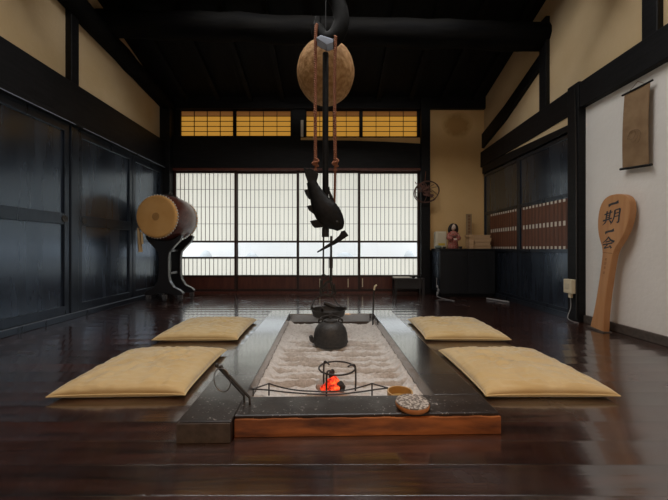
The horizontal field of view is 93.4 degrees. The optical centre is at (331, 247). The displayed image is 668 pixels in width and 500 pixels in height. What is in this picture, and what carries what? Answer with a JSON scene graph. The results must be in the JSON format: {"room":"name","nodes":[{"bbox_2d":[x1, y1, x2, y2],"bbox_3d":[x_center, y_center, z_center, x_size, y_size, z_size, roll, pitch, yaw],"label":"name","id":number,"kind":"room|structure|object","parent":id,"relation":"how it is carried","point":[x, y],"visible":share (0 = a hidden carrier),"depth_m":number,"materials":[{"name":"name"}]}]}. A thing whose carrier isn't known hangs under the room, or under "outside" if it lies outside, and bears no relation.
{"room":"traditional japanese living room","nodes":[
{"label":"traditional japanese living room","id":0,"kind":"room"},
{"bbox_2d":[0,0,159,137],"bbox_3d":[-2.480,-1.400,1.050,0.100,4.100,7.300,0,0,0],"label":"wall","id":1,"kind":"structure","parent":0,"point":[37,27],"depth_m":3.04,"materials":[{"name":"beige paint"}]},
{"bbox_2d":[0,92,69,329],"bbox_3d":[-2.404,-0.265,2.425,0.043,1.720,0.890,0,0,0],"label":"door","id":2,"kind":"structure","parent":1,"relation":"in","point":[34,144],"depth_m":2.53,"materials":[{"name":"black wood"}]},
{"bbox_2d":[0,295,143,331],"bbox_3d":[-2.372,0.597,0.920,0.006,0.006,7.040,0,0,0],"label":"sill","id":3,"kind":"structure","parent":1,"relation":"attached to","point":[142,295],"depth_m":2.77,"materials":[{"name":"grey wood"}]},
{"bbox_2d":[0,294,158,338],"bbox_3d":[-2.410,0.623,1.000,0.080,0.055,7.200,0,0,0],"label":"sill","id":4,"kind":"structure","parent":1,"relation":"attached to","point":[7,333],"depth_m":2.78,"materials":[{"name":"black wood"}]},
{"bbox_2d":[70,125,77,312],"bbox_3d":[-2.409,-0.265,2.915,0.062,1.720,0.086,0,0,0],"label":"post","id":5,"kind":"object","parent":4,"relation":"on","point":[73,130],"visible":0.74,"depth_m":2.90,"materials":[{"name":"black wood"}]},
{"bbox_2d":[0,36,164,164],"bbox_3d":[-2.405,-1.339,1.000,0.090,0.348,7.200,0,0,0],"label":"beam","id":6,"kind":"structure","parent":1,"relation":"attached to","point":[20,71],"depth_m":2.82,"materials":[{"name":"black wood"}]},
{"bbox_2d":[65,9,78,85],"bbox_3d":[-2.413,-1.885,2.915,0.075,0.770,0.090,0,0,0],"label":"post","id":7,"kind":"object","parent":6,"relation":"on","point":[71,21],"visible":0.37,"depth_m":2.87,"materials":[{"name":"black wood"}]},
{"bbox_2d":[0,83,165,167],"bbox_3d":[-2.393,-1.143,0.990,0.115,0.037,7.180,0,0,0],"label":"rail","id":8,"kind":"object","parent":1,"relation":"attached to","point":[78,125],"depth_m":2.83,"materials":[{"name":"black wood"}]},
{"bbox_2d":[0,88,75,124],"bbox_3d":[-2.337,-1.125,0.135,0.006,0.007,5.470,0,0,0],"label":"rail","id":9,"kind":"object","parent":8,"relation":"attached to","point":[0,88],"visible":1,"depth_m":2.49,"materials":[{"name":"grey wood"}]},
{"bbox_2d":[83,128,136,153],"bbox_3d":[-2.337,-1.125,3.365,0.006,0.007,0.810,0,0,0],"label":"rail","id":10,"kind":"object","parent":8,"relation":"attached to","point":[83,128],"visible":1,"depth_m":3.30,"materials":[{"name":"grey wood"}]},
{"bbox_2d":[78,129,131,310],"bbox_3d":[-2.404,-0.265,3.368,0.043,1.720,0.815,0,0,0],"label":"door","id":11,"kind":"structure","parent":1,"relation":"in","point":[104,169],"depth_m":3.31,"materials":[{"name":"black wood"}]},
{"bbox_2d":[58,0,175,111],"bbox_3d":[-2.360,-2.244,2.914,0.207,0.614,3.437,0,0,0],"label":"beam","id":12,"kind":"structure","parent":1,"relation":"attached to","point":[89,19],"depth_m":3.36,"materials":[{"name":"black wood"}]},
{"bbox_2d":[132,154,161,296],"bbox_3d":[-2.407,-0.265,4.112,0.036,1.720,0.655,0,0,0],"label":"door","id":13,"kind":"structure","parent":1,"relation":"in","point":[146,176],"depth_m":4.01,"materials":[{"name":"black wood"}]},
{"bbox_2d":[94,8,551,51],"bbox_3d":[-0.095,-2.277,3.300,4.718,0.395,0.280,0,0,0],"label":"beam","id":14,"kind":"structure","parent":1,"relation":"attached to","point":[192,25],"depth_m":3.19,"materials":[{"name":"black wood"}]},
{"bbox_3d":[-0.096,-2.210,2.449,4.737,0.311,0.295,0,0,0],"label":"beam","id":15,"kind":"structure","parent":1,"relation":"attached to","visible":0},
{"bbox_2d":[311,0,348,50],"bbox_3d":[-0.016,-1.840,2.433,0.300,0.645,0.165,0,0,0],"label":"hook","id":16,"kind":"object","parent":15,"relation":"attached to","point":[340,25],"visible":0.93,"depth_m":2.40,"materials":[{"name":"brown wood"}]},
{"bbox_2d":[312,23,318,171],"bbox_3d":[-0.126,-1.147,2.389,0.060,1.131,0.046,0,0,0],"label":"rope","id":17,"kind":"object","parent":16,"relation":"hanging from","point":[316,160],"visible":0.98,"depth_m":2.38,"materials":[{"name":"brown fabric"}]},
{"bbox_2d":[320,52,335,296],"bbox_3d":[-0.032,-0.564,2.450,0.129,1.898,0.058,0,0,0],"label":"pole","id":18,"kind":"object","parent":16,"relation":"hanging from","point":[325,89],"visible":0.98,"depth_m":2.43,"materials":[{"name":"black wood"}]},
{"bbox_2d":[303,167,347,252],"bbox_3d":[-0.046,-0.283,2.360,0.336,0.636,0.116,0,0,0],"label":"fish","id":19,"kind":"object","parent":18,"relation":"hanging from","point":[327,213],"visible":1,"depth_m":2.33},
{"bbox_2d":[331,35,338,202],"bbox_3d":[0.025,-0.949,2.418,0.060,1.305,0.122,0,0,0],"label":"rope","id":20,"kind":"object","parent":16,"relation":"hanging from","point":[335,161],"visible":1,"depth_m":2.38,"materials":[{"name":"brown fabric"}]},
{"bbox_2d":[98,0,545,101],"bbox_3d":[-0.105,-2.805,1.010,4.850,1.410,7.420,0,0,0],"label":"ceiling","id":21,"kind":"structure","parent":0,"point":[186,69],"depth_m":3.92,"materials":[{"name":"black wood"}]},
{"bbox_2d":[297,0,353,105],"bbox_3d":[-0.057,-2.004,2.861,0.520,1.395,0.518,0,0,0],"label":"paper lantern","id":22,"kind":"object","parent":21,"relation":"hanging from","point":[305,66],"visible":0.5,"depth_m":2.69,"materials":[{"name":"paper"}]},
{"bbox_2d":[0,293,667,499],"bbox_3d":[-0.085,0.670,1.100,4.810,0.040,7.400,0,0,0],"label":"floor","id":23,"kind":"structure","parent":0,"point":[98,448],"depth_m":1.07,"materials":[{"name":"brown wood"}]},
{"bbox_2d":[45,346,226,397],"bbox_3d":[-0.928,0.607,1.635,0.581,0.085,0.598,0,0,-2],"label":"floor cushion","id":24,"kind":"object","parent":23,"relation":"on","point":[144,371],"visible":1,"depth_m":1.46,"materials":[{"name":"yellow fabric"}]},
{"bbox_2d":[160,91,173,293],"bbox_3d":[-2.370,-0.780,4.520,0.160,2.860,0.160,0,0,0],"label":"post","id":25,"kind":"object","parent":23,"relation":"on","point":[166,115],"visible":0.29,"depth_m":4.44,"materials":[{"name":"black wood"}]},
{"bbox_2d":[144,235,195,300],"bbox_3d":[-2.027,0.237,3.965,0.493,0.825,0.322,0,0,0],"label":"stand","id":26,"kind":"object","parent":23,"relation":"on","point":[174,284],"visible":0.94,"depth_m":3.81,"materials":[{"name":"black lacquered wood"}]},
{"bbox_2d":[136,191,197,240],"bbox_3d":[-2.030,-0.392,3.919,0.560,0.607,0.498,0,0,6],"label":"drum","id":27,"kind":"object","parent":26,"relation":"on","point":[165,217],"visible":0.94,"depth_m":3.69,"materials":[{"name":"beige"}]},
{"bbox_2d":[137,227,143,251],"bbox_3d":[-2.264,-0.166,3.720,0.105,0.430,0.046,0,0,17],"label":"drumstick","id":28,"kind":"object","parent":27,"relation":"hanging from","point":[139,234],"visible":0.93,"depth_m":3.70,"materials":[{"name":"brown wood"}]},
{"bbox_2d":[152,316,255,340],"bbox_3d":[-0.945,0.607,2.455,0.587,0.085,0.598,0,0,-1],"label":"floor cushion","id":29,"kind":"object","parent":23,"relation":"on","point":[215,328],"visible":1,"depth_m":2.26,"materials":[{"name":"yellow fabric"}]},
{"bbox_2d":[176,310,500,443],"bbox_3d":[0.015,0.775,1.998,1.110,0.390,1.880,0,0,-1],"label":"hearth","id":30,"kind":"object","parent":23,"relation":"in","point":[215,416],"visible":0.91,"depth_m":1.15,"materials":[{"name":"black wood"}]},
{"bbox_2d":[213,363,250,404],"bbox_3d":[-0.378,0.514,1.195,0.166,0.132,0.025,0,0,20],"label":"tongs","id":31,"kind":"object","parent":30,"relation":"on","point":[221,369],"visible":1,"depth_m":1.19,"materials":[{"name":"metal"}]},
{"bbox_2d":[310,295,346,319],"bbox_3d":[-0.027,0.450,2.470,0.263,0.180,0.263,0,0,24],"label":"pan","id":32,"kind":"object","parent":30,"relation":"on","point":[320,311],"visible":0.84,"depth_m":2.42,"materials":[{"name":"black metal"}]},
{"bbox_2d":[312,306,344,319],"bbox_3d":[-0.027,0.509,2.470,0.264,0.063,0.264,0,0,0],"label":"bowl","id":33,"kind":"object","parent":32,"relation":"on","point":[320,311],"depth_m":2.42,"materials":[{"name":"black metal"}]},
{"bbox_2d":[253,321,422,396],"bbox_3d":[0.014,0.695,2.006,0.744,0.125,1.535,0,0,-1],"label":"ash","id":34,"kind":"object","parent":30,"relation":"in","point":[295,362],"visible":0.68,"depth_m":1.84},
{"bbox_2d":[253,383,387,395],"bbox_3d":[-0.049,0.641,1.378,0.598,0.057,0.115,0,0,0],"label":"rail","id":35,"kind":"object","parent":34,"relation":"on","point":[268,384],"visible":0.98,"depth_m":1.36,"materials":[{"name":"metal"}]},
{"bbox_2d":[320,384,325,390],"bbox_3d":[-0.031,0.619,1.400,0.044,0.038,0.036,0,0,0],"label":"charcoal","id":36,"kind":"object","parent":34,"relation":"on","point":[323,387],"visible":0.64,"depth_m":1.39,"materials":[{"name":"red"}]},
{"bbox_2d":[325,376,335,390],"bbox_3d":[-0.010,0.603,1.401,0.047,0.063,0.047,0,0,-41],"label":"charcoal","id":37,"kind":"object","parent":36,"relation":"on","point":[332,380],"visible":0.66,"depth_m":1.39,"materials":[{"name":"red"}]},
{"bbox_2d":[309,313,347,348],"bbox_3d":[-0.010,0.564,2.200,0.248,0.223,0.248,0,0,36],"label":"kettle","id":38,"kind":"object","parent":34,"relation":"on","point":[330,333],"visible":1,"depth_m":2.12,"materials":[{"name":"black metal"}]},
{"bbox_2d":[328,384,339,390],"bbox_3d":[0.009,0.609,1.371,0.051,0.033,0.033,0,0,0],"label":"charcoal","id":39,"kind":"object","parent":34,"relation":"on","point":[332,387],"visible":0.98,"depth_m":1.36,"materials":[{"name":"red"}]},
{"bbox_2d":[318,360,356,395],"bbox_3d":[0.025,0.604,1.450,0.179,0.133,0.174,0,0,0],"label":"trivet","id":40,"kind":"object","parent":34,"relation":"on","point":[325,361],"visible":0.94,"depth_m":1.46,"materials":[{"name":"metal"}]},
{"bbox_2d":[337,381,345,389],"bbox_3d":[0.042,0.623,1.419,0.040,0.045,0.034,0,0,-41],"label":"charcoal","id":41,"kind":"object","parent":34,"relation":"on","point":[340,384],"visible":0.75,"depth_m":1.41},
{"bbox_2d":[372,284,376,324],"bbox_3d":[0.366,0.495,2.700,0.044,0.370,0.015,0,0,0],"label":"fire poker","id":42,"kind":"object","parent":34,"relation":"on","point":[376,284],"visible":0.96,"depth_m":2.69,"materials":[{"name":"metal"}]},
{"bbox_2d":[387,386,412,395],"bbox_3d":[0.292,0.647,1.352,0.109,0.066,0.109,0,0,0],"label":"bowl","id":43,"kind":"object","parent":34,"relation":"on","point":[393,390],"visible":0.3,"depth_m":1.39,"materials":[{"name":"brown wood"}]},
{"bbox_2d":[395,394,429,414],"bbox_3d":[0.292,0.568,1.146,0.123,0.024,0.123,0,0,0],"label":"round dish","id":44,"kind":"object","parent":30,"relation":"on","point":[413,404],"visible":1,"depth_m":1.12,"materials":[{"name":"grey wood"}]},
{"bbox_2d":[392,277,424,295],"bbox_3d":[1.061,0.532,4.400,0.416,0.236,0.200,0,0,0],"label":"table","id":45,"kind":"object","parent":23,"relation":"on","point":[397,283],"visible":0.98,"depth_m":4.33,"materials":[{"name":"black wood"}]},
{"bbox_2d":[393,276,410,277],"bbox_3d":[0.976,0.408,4.400,0.235,0.009,0.140,0,0,0],"label":"paper sheets","id":46,"kind":"object","parent":45,"relation":"on","point":[393,276],"visible":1,"depth_m":4.36,"materials":[{"name":"beige paper"}]},
{"bbox_2d":[419,98,429,292],"bbox_3d":[1.340,-0.750,4.575,0.130,2.800,0.150,0,0,0],"label":"post","id":47,"kind":"object","parent":23,"relation":"on","point":[424,112],"visible":0.71,"depth_m":4.50,"materials":[{"name":"black wood"}]},
{"bbox_2d":[414,173,439,202],"bbox_3d":[1.340,-0.865,4.448,0.372,0.460,0.079,0,0,0],"label":"wreath","id":48,"kind":"object","parent":47,"relation":"hanging from","point":[427,193],"visible":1,"depth_m":4.44,"materials":[{"name":"brown plant"}]},
{"bbox_2d":[436,278,454,300],"bbox_3d":[1.420,0.519,3.994,0.048,0.260,0.311,0,0,-24],"label":"extension cord","id":49,"kind":"object","parent":23,"relation":"on","point":[436,278],"visible":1,"depth_m":4.09,"materials":[{"name":"grey plastic"}]},
{"bbox_2d":[408,316,511,340],"bbox_3d":[0.948,0.607,2.465,0.587,0.085,0.597,0,0,2],"label":"floor cushion","id":50,"kind":"object","parent":23,"relation":"on","point":[446,328],"visible":1,"depth_m":2.27,"materials":[{"name":"yellow fabric"}]},
{"bbox_2d":[431,249,495,296],"bbox_3d":[1.784,0.330,4.316,0.742,0.640,0.367,0,0,0],"label":"base cabinet","id":51,"kind":"object","parent":23,"relation":"on","point":[458,272],"visible":0.96,"depth_m":4.15,"materials":[{"name":"paint"}]},
{"bbox_2d":[434,231,446,248],"bbox_3d":[1.510,-0.110,4.399,0.151,0.240,0.123,0,0,0],"label":"box","id":52,"kind":"object","parent":51,"relation":"on","point":[440,239],"visible":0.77,"depth_m":4.34,"materials":[{"name":"beige"}]},
{"bbox_2d":[446,223,460,248],"bbox_3d":[1.667,-0.166,4.311,0.169,0.351,0.171,0,0,42],"label":"doll","id":53,"kind":"object","parent":51,"relation":"on","point":[453,236],"visible":1,"depth_m":4.29,"materials":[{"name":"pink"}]},
{"bbox_2d":[466,214,471,234],"bbox_3d":[1.947,-0.237,4.482,0.077,0.494,0.016,0,0,0],"label":"wooden plaque","id":54,"kind":"object","parent":51,"relation":"on","point":[468,216],"visible":0.72,"depth_m":4.47,"materials":[{"name":"brown wood"}]},
{"bbox_2d":[465,235,473,248],"bbox_3d":[1.873,-0.085,4.298,0.068,0.190,0.131,0,0,0],"label":"box","id":55,"kind":"object","parent":51,"relation":"on","point":[469,238],"visible":0.95,"depth_m":4.24,"materials":[{"name":"brown wood"}]},
{"bbox_2d":[474,245,490,248],"bbox_3d":[2.020,-0.015,4.310,0.219,0.049,0.186,0,0,0],"label":"wooden box","id":56,"kind":"object","parent":51,"relation":"on","point":[475,246],"visible":0.73,"depth_m":4.22,"materials":[{"name":"brown wood"}]},
{"bbox_2d":[474,241,490,244],"bbox_3d":[2.020,-0.065,4.310,0.206,0.049,0.186,0,0,0],"label":"wooden box","id":57,"kind":"object","parent":56,"relation":"on","point":[475,242],"visible":0.73,"depth_m":4.22,"materials":[{"name":"brown wood"}]},
{"bbox_2d":[474,243,489,244],"bbox_3d":[2.020,-0.056,4.310,0.200,0.031,0.180,0,0,0],"label":"tray","id":58,"kind":"object","parent":57,"relation":"on","point":[474,243],"depth_m":4.22,"materials":[{"name":"brown wood"}]},
{"bbox_2d":[474,238,491,240],"bbox_3d":[2.020,-0.113,4.310,0.233,0.045,0.186,0,0,0],"label":"wooden box","id":59,"kind":"object","parent":57,"relation":"on","point":[475,239],"visible":0.7,"depth_m":4.22,"materials":[{"name":"brown wood"}]},
{"bbox_2d":[473,235,490,237],"bbox_3d":[2.010,-0.155,4.310,0.226,0.039,0.186,0,0,0],"label":"wooden box","id":60,"kind":"object","parent":59,"relation":"on","point":[474,236],"visible":0.69,"depth_m":4.22,"materials":[{"name":"brown wood"}]},
{"bbox_2d":[473,236,489,237],"bbox_3d":[2.010,-0.148,4.310,0.220,0.025,0.180,0,0,0],"label":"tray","id":61,"kind":"object","parent":60,"relation":"on","point":[473,236],"depth_m":4.22,"materials":[{"name":"brown wood"}]},
{"bbox_2d":[474,239,490,240],"bbox_3d":[2.020,-0.104,4.310,0.227,0.028,0.180,0,0,0],"label":"tray","id":62,"kind":"object","parent":59,"relation":"on","point":[474,239],"depth_m":4.22,"materials":[{"name":"brown wood"}]},
{"bbox_2d":[486,298,508,302],"bbox_3d":[2.022,0.638,3.850,0.020,0.020,0.293,0,0,-27],"label":"stick","id":63,"kind":"object","parent":23,"relation":"on","point":[486,298],"visible":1,"depth_m":3.84,"materials":[{"name":"grey plastic"}]},
{"bbox_2d":[438,346,620,396],"bbox_3d":[0.940,0.607,1.635,0.576,0.085,0.597,0,0,0],"label":"floor cushion","id":64,"kind":"object","parent":23,"relation":"on","point":[504,371],"visible":1,"depth_m":1.46,"materials":[{"name":"yellow fabric"}]},
{"bbox_2d":[568,81,585,321],"bbox_3d":[2.197,-0.405,2.820,0.085,2.110,0.130,0,0,0],"label":"post","id":65,"kind":"object","parent":23,"relation":"on","point":[580,111],"visible":0.66,"depth_m":2.77,"materials":[{"name":"black wood"}]},
{"bbox_2d":[564,279,575,297],"bbox_3d":[2.131,0.362,2.825,0.049,0.165,0.100,0,0,0],"label":"box","id":66,"kind":"object","parent":65,"relation":"attached to","point":[569,284],"visible":1,"depth_m":2.80,"materials":[{"name":"beige plastic"}]},
{"bbox_2d":[567,298,578,323],"bbox_3d":[2.114,0.544,2.759,0.048,0.210,0.120,0,0,0],"label":"power cord","id":67,"kind":"object","parent":66,"relation":"attached to","point":[570,298],"visible":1,"depth_m":2.81,"materials":[{"name":"grey plastic"}]},
{"bbox_2d":[574,89,576,319],"bbox_3d":[2.148,-0.390,2.779,0.012,2.040,0.034,0,0,0],"label":"cable","id":68,"kind":"object","parent":65,"relation":"attached to","point":[574,89],"visible":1,"depth_m":2.77,"materials":[{"name":"black plastic"}]},
{"bbox_2d":[587,194,636,332],"bbox_3d":[2.139,0.125,2.414,0.132,1.070,0.291,0,0,0],"label":"paddle","id":69,"kind":"object","parent":23,"relation":"on","point":[617,212],"visible":0.99,"depth_m":2.42,"materials":[{"name":"brown wood"}]},
{"bbox_2d":[301,138,419,143],"bbox_3d":[0.416,-1.524,4.588,1.738,0.147,0.065,0,0,0],"label":"wall strip","id":70,"kind":"object","parent":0,"point":[402,140],"visible":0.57,"depth_m":4.55,"materials":[{"name":"brown paint"}]},
{"bbox_2d":[430,110,483,249],"bbox_3d":[1.800,-0.770,4.650,0.880,2.840,0.100,0,0,0],"label":"wall","id":71,"kind":"structure","parent":0,"point":[455,167],"depth_m":4.60,"materials":[{"name":"brown paint"}]},
{"bbox_2d":[184,291,417,292],"bbox_3d":[-0.505,0.644,4.593,3.730,0.032,0.135,0,0,0],"label":"sill","id":72,"kind":"structure","parent":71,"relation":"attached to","point":[195,291],"depth_m":4.53,"materials":[{"name":"brown wood"}]},
{"bbox_2d":[174,171,236,290],"bbox_3d":[-1.838,-0.243,4.574,0.910,1.743,0.028,0,0,0],"label":"door","id":73,"kind":"structure","parent":72,"relation":"on","point":[212,194],"depth_m":4.58,"materials":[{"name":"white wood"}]},
{"bbox_2d":[237,172,296,290],"bbox_3d":[-0.946,-0.243,4.608,0.922,1.743,0.028,0,0,0],"label":"door","id":74,"kind":"structure","parent":72,"relation":"on","point":[266,201],"depth_m":4.61,"materials":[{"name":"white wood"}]},
{"bbox_2d":[297,171,359,290],"bbox_3d":[-0.051,-0.243,4.574,0.915,1.743,0.028,0,0,0],"label":"door","id":75,"kind":"structure","parent":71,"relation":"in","point":[345,270],"depth_m":4.58,"materials":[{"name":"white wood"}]},
{"bbox_2d":[360,172,418,290],"bbox_3d":[0.830,-0.243,4.608,0.896,1.743,0.028,0,0,0],"label":"door","id":76,"kind":"structure","parent":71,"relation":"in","point":[389,209],"depth_m":4.61,"materials":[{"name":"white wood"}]},
{"bbox_2d":[430,250,433,292],"bbox_3d":[1.780,0.340,4.585,0.840,0.620,0.030,0,0,0],"label":"baseboard","id":77,"kind":"structure","parent":71,"relation":"attached to","point":[431,291],"depth_m":4.57,"materials":[{"name":"black wood"}]},
{"bbox_2d":[441,111,472,139],"bbox_3d":[1.825,-1.789,4.599,0.471,0.412,0.001,0,0,0],"label":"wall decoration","id":78,"kind":"structure","parent":71,"relation":"attached to","point":[457,125],"depth_m":4.60,"materials":[{"name":"brown paint"}]},
{"bbox_2d":[506,117,567,162],"bbox_3d":[2.204,-1.145,3.417,0.052,0.150,1.065,0,0,0],"label":"wall strip","id":79,"kind":"object","parent":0,"point":[563,123],"visible":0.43,"depth_m":3.15,"materials":[{"name":"beige paint"}]},
{"bbox_2d":[484,0,667,335],"bbox_3d":[2.270,-1.400,1.050,0.100,4.100,7.300,0,0,0],"label":"wall","id":80,"kind":"structure","parent":0,"point":[640,289],"depth_m":2.49,"materials":[{"name":"white paint"}]},
{"bbox_2d":[484,157,517,298],"bbox_3d":[2.200,-0.237,4.120,0.024,1.675,0.840,0,0,0],"label":"door","id":81,"kind":"structure","parent":80,"relation":"in","point":[500,183],"depth_m":4.02,"materials":[{"name":"black wood"}]},
{"bbox_2d":[482,56,538,147],"bbox_3d":[2.210,-1.750,3.960,0.050,0.596,1.320,0,0,0],"label":"brace","id":82,"kind":"object","parent":80,"relation":"attached to","point":[506,111],"visible":0.8,"depth_m":3.86,"materials":[{"name":"black wood"}]},
{"bbox_2d":[482,125,567,173],"bbox_3d":[2.200,-1.125,3.715,0.060,0.110,1.670,0,0,0],"label":"rail","id":83,"kind":"object","parent":80,"relation":"attached to","point":[533,145],"visible":0.68,"depth_m":3.57,"materials":[{"name":"black wood"}]},
{"bbox_2d":[493,293,567,318],"bbox_3d":[2.195,0.625,3.717,0.070,0.050,1.665,0,0,0],"label":"sill","id":84,"kind":"structure","parent":80,"relation":"attached to","point":[563,314],"depth_m":3.38,"materials":[{"name":"black wood"}]},
{"bbox_2d":[518,133,567,312],"bbox_3d":[2.200,-0.237,3.295,0.024,1.675,0.810,0,0,0],"label":"door","id":85,"kind":"structure","parent":80,"relation":"in","point":[542,171],"depth_m":3.26,"materials":[{"name":"black wood"}]},
{"bbox_2d":[480,23,667,166],"bbox_3d":[2.203,-1.323,1.000,0.075,0.295,7.200,0,0,0],"label":"beam","id":86,"kind":"structure","parent":80,"relation":"attached to","point":[649,54],"depth_m":2.56,"materials":[{"name":"black wood"}]},
{"bbox_2d":[539,16,549,110],"bbox_3d":[2.210,-1.895,3.265,0.060,0.950,0.110,0,0,0],"label":"post","id":87,"kind":"object","parent":86,"relation":"on","point":[544,52],"visible":0.5,"depth_m":3.23,"materials":[{"name":"black wood"}]},
{"bbox_2d":[642,0,662,39],"bbox_3d":[2.210,-2.125,2.165,0.060,1.350,0.110,0,0,0],"label":"post","id":88,"kind":"object","parent":86,"relation":"on","point":[652,10],"visible":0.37,"depth_m":2.15,"materials":[{"name":"black wood"}]},
{"bbox_2d":[584,315,667,346],"bbox_3d":[2.214,0.618,0.077,0.032,0.065,5.355,0,0,0],"label":"baseboard","id":89,"kind":"structure","parent":80,"relation":"attached to","point":[652,337],"depth_m":2.27,"materials":[{"name":"black wood"}]},
{"bbox_2d":[619,79,653,169],"bbox_3d":[2.183,-0.879,2.267,0.024,0.636,0.242,0,0,0],"label":"scroll","id":90,"kind":"object","parent":80,"relation":"hanging from","point":[635,132],"visible":1,"depth_m":2.26,"materials":[{"name":"brown paper"}]},
{"bbox_3d":[-0.565,-0.775,4.660,3.850,2.850,0.080,0,0,0],"label":"wall","id":91,"kind":"structure","parent":0,"visible":0},
{"bbox_2d":[181,110,233,135],"bbox_3d":[-1.825,-1.817,4.613,0.783,0.397,0.034,0,0,0],"label":"window","id":92,"kind":"structure","parent":91,"relation":"in","point":[193,122],"depth_m":4.62,"materials":[{"name":"yellow paper"}]},
{"bbox_2d":[235,110,290,135],"bbox_3d":[-1.004,-1.817,4.613,0.820,0.397,0.034,0,0,0],"label":"window","id":93,"kind":"structure","parent":91,"relation":"in","point":[249,122],"depth_m":4.62,"materials":[{"name":"yellow paper"}]},
{"bbox_2d":[173,136,419,167],"bbox_3d":[-0.535,-1.385,4.590,3.670,0.470,0.100,0,0,0],"label":"beam","id":94,"kind":"structure","parent":91,"relation":"attached to","point":[188,151],"depth_m":4.54,"materials":[{"name":"black wood"}]},
{"bbox_2d":[173,168,420,171],"bbox_3d":[-0.525,-1.133,4.588,3.630,0.035,0.125,0,0,0],"label":"rail","id":95,"kind":"object","parent":91,"relation":"attached to","point":[174,169],"visible":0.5,"depth_m":4.53,"materials":[{"name":"brown wood"}]},
{"bbox_2d":[173,97,485,109],"bbox_3d":[-0.065,-2.118,4.585,4.610,0.205,0.070,0,0,0],"label":"beam","id":96,"kind":"structure","parent":91,"relation":"attached to","point":[195,103],"depth_m":4.55,"materials":[{"name":"black wood"}]},
{"bbox_2d":[306,110,359,136],"bbox_3d":[0.015,-1.817,4.613,0.798,0.397,0.034,0,0,0],"label":"window","id":97,"kind":"structure","parent":91,"relation":"in","point":[348,121],"depth_m":4.62,"materials":[{"name":"yellow paper"}]},
{"bbox_2d":[299,137,419,139],"bbox_3d":[-0.505,-1.607,4.634,3.730,0.022,0.092,0,0,0],"label":"sill","id":98,"kind":"structure","parent":91,"relation":"attached to","point":[306,137],"depth_m":4.59,"materials":[{"name":"brown wood"}]},
{"bbox_2d":[234,110,236,135],"bbox_3d":[-1.424,-1.815,4.628,0.052,0.430,0.044,0,0,0],"label":"post","id":99,"kind":"object","parent":98,"relation":"on","point":[234,110],"visible":0.43,"depth_m":4.61,"materials":[{"name":"black wood"}]},
{"bbox_2d":[291,109,305,137],"bbox_3d":[-0.489,-1.815,4.615,0.222,0.430,0.090,0,0,0],"label":"post","id":100,"kind":"object","parent":98,"relation":"on","point":[297,115],"visible":0.66,"depth_m":4.57,"materials":[{"name":"black wood"}]},
{"bbox_2d":[301,120,302,136],"bbox_3d":[-0.434,-1.734,4.569,0.038,0.241,0.006,0,0,0],"label":"strip","id":101,"kind":"object","parent":100,"relation":"attached to","point":[301,120],"visible":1,"depth_m":4.57,"materials":[{"name":"beige paper"}]},
{"bbox_2d":[360,110,361,136],"bbox_3d":[0.423,-1.815,4.628,0.052,0.430,0.044,0,0,0],"label":"post","id":102,"kind":"object","parent":98,"relation":"on","point":[360,110],"visible":0.5,"depth_m":4.61,"materials":[{"name":"black wood"}]},
{"bbox_2d":[362,110,417,136],"bbox_3d":[0.843,-1.817,4.613,0.820,0.397,0.034,0,0,0],"label":"window","id":103,"kind":"structure","parent":91,"relation":"in","point":[375,123],"depth_m":4.62,"materials":[{"name":"yellow paper"}]},
{"label":"outside","id":104,"kind":"structure","parent":0,"visible":0},
{"label":"ground","id":105,"kind":"structure","parent":104,"visible":0},
{"bbox_2d":[200,250,211,256],"bbox_3d":[-3.040,0.475,7.600,0.338,0.850,0.488,0,0,0],"label":"garden stone","id":106,"kind":"object","parent":105,"relation":"on","point":[205,253],"visible":0.27,"depth_m":7.49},
{"bbox_2d":[246,253,257,256],"bbox_3d":[-1.930,0.505,7.600,0.482,0.790,0.488,0,0,0],"label":"garden stone","id":107,"kind":"object","parent":105,"relation":"on","point":[249,254],"visible":0.19,"depth_m":7.50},
{"bbox_2d":[182,243,416,256],"bbox_3d":[0.000,-0.075,8.300,28.000,1.950,0.200,0,0,0],"label":"wall","id":108,"kind":"structure","parent":105,"relation":"on","point":[194,249],"depth_m":8.20,"materials":[{"name":"white"}]},
{"bbox_2d":[336,252,353,256],"bbox_3d":[0.314,0.500,7.600,0.627,0.800,0.488,0,0,0],"label":"garden stone","id":109,"kind":"object","parent":105,"relation":"on","point":[344,254],"visible":0.23,"depth_m":7.50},
{"bbox_2d":[404,250,413,256],"bbox_3d":[1.858,0.475,7.600,0.314,0.850,0.488,0,0,0],"label":"garden stone","id":110,"kind":"object","parent":105,"relation":"on","point":[408,253],"visible":0.22,"depth_m":7.48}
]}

